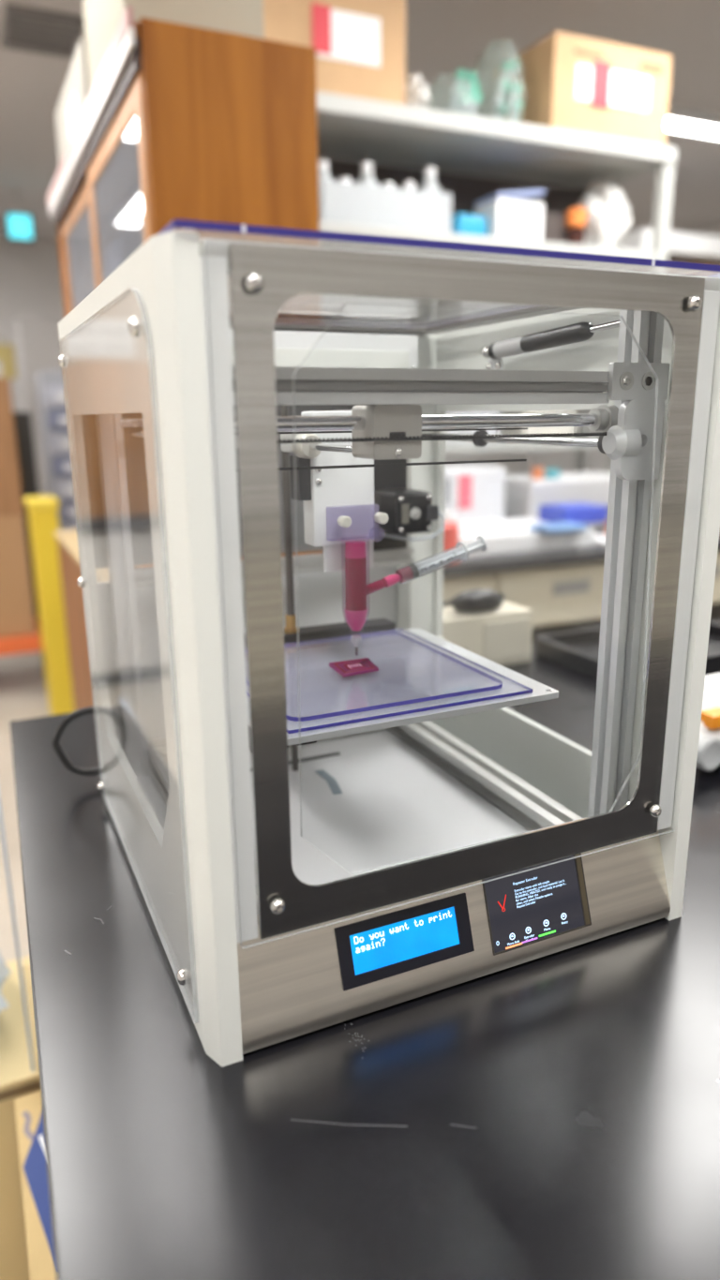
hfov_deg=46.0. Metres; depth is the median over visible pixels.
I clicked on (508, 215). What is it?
box
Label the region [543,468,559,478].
tape
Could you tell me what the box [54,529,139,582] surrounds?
countertop
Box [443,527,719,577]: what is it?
countertop
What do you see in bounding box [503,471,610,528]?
box
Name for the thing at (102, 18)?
cardboard box
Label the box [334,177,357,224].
plastic bottle
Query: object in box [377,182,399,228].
plastic bottle
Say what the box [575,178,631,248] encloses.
plastic sack
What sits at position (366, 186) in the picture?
plastic bottle
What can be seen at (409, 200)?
plastic bottle
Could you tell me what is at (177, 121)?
cabinet
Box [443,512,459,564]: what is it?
bottle
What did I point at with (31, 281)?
wall
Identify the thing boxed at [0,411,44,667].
trolley
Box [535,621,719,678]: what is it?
tray
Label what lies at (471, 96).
plastic bag
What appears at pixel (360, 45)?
cardboard box
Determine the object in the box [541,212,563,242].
case
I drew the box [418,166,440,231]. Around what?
plastic bottle
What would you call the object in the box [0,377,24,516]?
cardboard box
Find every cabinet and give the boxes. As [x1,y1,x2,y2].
[46,5,322,567]
[54,529,139,711]
[442,527,719,646]
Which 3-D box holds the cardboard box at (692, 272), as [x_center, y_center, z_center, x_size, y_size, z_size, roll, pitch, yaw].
[2.333,-2.342,5.828,0.540,0.348,0.380,-7,16,-24]
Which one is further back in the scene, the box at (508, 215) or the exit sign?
the exit sign
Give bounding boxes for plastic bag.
[404,73,430,108]
[427,68,481,113]
[466,39,522,120]
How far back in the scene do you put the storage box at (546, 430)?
3.32 m
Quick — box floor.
[0,651,51,963]
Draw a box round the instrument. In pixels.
[696,672,719,771]
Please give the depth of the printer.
0.64 m
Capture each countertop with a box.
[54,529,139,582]
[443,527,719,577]
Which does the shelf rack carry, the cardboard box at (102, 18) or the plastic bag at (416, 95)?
the plastic bag at (416, 95)
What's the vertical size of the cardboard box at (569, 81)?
0.294 m
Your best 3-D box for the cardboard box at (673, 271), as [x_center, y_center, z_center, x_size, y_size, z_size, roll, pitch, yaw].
[1.907,-2.283,5.640,0.320,0.338,0.380,-7,16,-24]
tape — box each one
[531,467,544,479]
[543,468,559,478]
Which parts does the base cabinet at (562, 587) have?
drawer, drawer, drawer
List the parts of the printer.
guide rod, panel, guide rod, floor rail, panel, panel, floor plate, floor rail, bed arm, cross rod, box door, head plate, cross rod, motor, bed plate, stepper motor, label plate, lid frame, guide rod, lid, control panel, rail, door frame, pane, floor rail, guide rod, screen glass, panel, rod, strut rod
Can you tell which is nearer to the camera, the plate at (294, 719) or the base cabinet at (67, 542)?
the plate at (294, 719)
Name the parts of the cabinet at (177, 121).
sliding door, cornice, white trim, sliding door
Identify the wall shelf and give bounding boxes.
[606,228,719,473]
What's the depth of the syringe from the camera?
0.80 m
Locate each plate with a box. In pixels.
[244,628,532,733]
[244,631,502,721]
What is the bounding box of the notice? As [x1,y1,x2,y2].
[0,336,16,409]
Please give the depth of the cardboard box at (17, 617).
4.19 m
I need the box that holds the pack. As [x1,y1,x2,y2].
[528,521,587,534]
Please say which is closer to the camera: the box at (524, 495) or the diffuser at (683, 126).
the box at (524, 495)
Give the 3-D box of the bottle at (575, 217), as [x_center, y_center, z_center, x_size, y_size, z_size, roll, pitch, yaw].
[0.794,-1.510,3.123,0.075,0.135,0.076,-7,16,-24]
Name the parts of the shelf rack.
shelf, post, post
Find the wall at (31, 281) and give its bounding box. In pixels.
[0,233,529,476]
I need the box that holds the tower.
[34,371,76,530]
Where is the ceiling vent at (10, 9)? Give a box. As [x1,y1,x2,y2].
[0,2,85,58]
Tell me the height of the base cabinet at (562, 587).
0.950 m
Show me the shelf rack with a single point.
(349, 128)
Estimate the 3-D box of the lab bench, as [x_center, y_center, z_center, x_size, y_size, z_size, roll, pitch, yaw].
[0.837,0.612,1.131,2.332,0.950,1.475,-7,16,-24]
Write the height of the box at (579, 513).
0.056 m
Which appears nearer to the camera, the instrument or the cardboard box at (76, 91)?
the instrument
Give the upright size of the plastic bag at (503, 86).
0.305 m
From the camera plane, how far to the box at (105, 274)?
2.60 m
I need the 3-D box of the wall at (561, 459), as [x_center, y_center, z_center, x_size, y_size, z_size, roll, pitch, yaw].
[4.388,-1.450,4.981,0.100,2.900,11.200,-7,16,-24]
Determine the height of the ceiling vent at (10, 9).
0.015 m
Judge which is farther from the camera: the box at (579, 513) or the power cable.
the box at (579, 513)
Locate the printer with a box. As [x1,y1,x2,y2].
[58,219,719,1066]
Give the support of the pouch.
on the shelf rack
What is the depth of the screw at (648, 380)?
0.63 m
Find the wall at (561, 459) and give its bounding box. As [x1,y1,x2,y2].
[528,225,719,474]
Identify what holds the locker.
on the floor
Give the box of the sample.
[328,657,378,677]
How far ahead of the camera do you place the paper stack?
2.67 m
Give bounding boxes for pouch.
[441,213,487,236]
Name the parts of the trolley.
dark handle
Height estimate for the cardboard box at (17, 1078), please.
0.415 m
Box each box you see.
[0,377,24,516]
[0,515,36,638]
[0,956,40,1279]
[14,1090,56,1279]
[55,37,89,164]
[82,0,264,92]
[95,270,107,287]
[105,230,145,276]
[262,0,405,104]
[442,601,533,665]
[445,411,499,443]
[474,189,544,240]
[493,30,670,145]
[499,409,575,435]
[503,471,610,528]
[538,502,607,523]
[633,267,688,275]
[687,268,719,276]
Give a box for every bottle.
[317,160,334,222]
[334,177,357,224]
[356,162,377,226]
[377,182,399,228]
[399,180,419,230]
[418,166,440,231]
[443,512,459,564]
[565,208,586,244]
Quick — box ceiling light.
[666,104,719,140]
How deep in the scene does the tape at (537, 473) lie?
2.99 m
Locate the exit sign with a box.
[4,189,34,242]
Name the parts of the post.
bin lid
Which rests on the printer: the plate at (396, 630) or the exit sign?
the plate at (396, 630)
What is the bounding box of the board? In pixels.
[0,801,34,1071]
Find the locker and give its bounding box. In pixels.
[13,315,64,495]
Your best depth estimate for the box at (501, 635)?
1.42 m
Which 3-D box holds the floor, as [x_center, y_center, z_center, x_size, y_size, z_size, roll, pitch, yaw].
[0.455,0.504,3.609,8.600,0.100,11.200,-7,16,-24]
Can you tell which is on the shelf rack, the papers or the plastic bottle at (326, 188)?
the plastic bottle at (326, 188)
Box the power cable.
[51,705,100,775]
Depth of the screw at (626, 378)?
0.62 m
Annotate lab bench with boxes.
[9,619,719,1279]
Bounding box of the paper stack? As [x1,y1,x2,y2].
[457,518,594,556]
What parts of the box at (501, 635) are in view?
panel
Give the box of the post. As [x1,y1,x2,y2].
[23,495,74,714]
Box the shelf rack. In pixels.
[316,90,676,472]
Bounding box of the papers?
[593,535,605,547]
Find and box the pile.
[0,361,2,377]
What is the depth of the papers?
2.74 m
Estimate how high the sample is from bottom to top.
0.003 m
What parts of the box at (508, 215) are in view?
lid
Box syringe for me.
[366,535,487,595]
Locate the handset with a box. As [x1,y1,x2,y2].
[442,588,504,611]
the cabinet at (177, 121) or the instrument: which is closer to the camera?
the instrument
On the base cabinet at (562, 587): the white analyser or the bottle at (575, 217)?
the white analyser
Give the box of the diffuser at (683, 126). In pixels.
[666,119,719,137]
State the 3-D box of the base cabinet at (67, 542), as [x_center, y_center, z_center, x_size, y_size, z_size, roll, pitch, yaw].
[-0.512,0.244,2.539,0.499,0.968,1.770,-7,16,-24]
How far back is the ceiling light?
4.53 m
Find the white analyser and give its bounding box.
[444,464,505,522]
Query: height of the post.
1.020 m

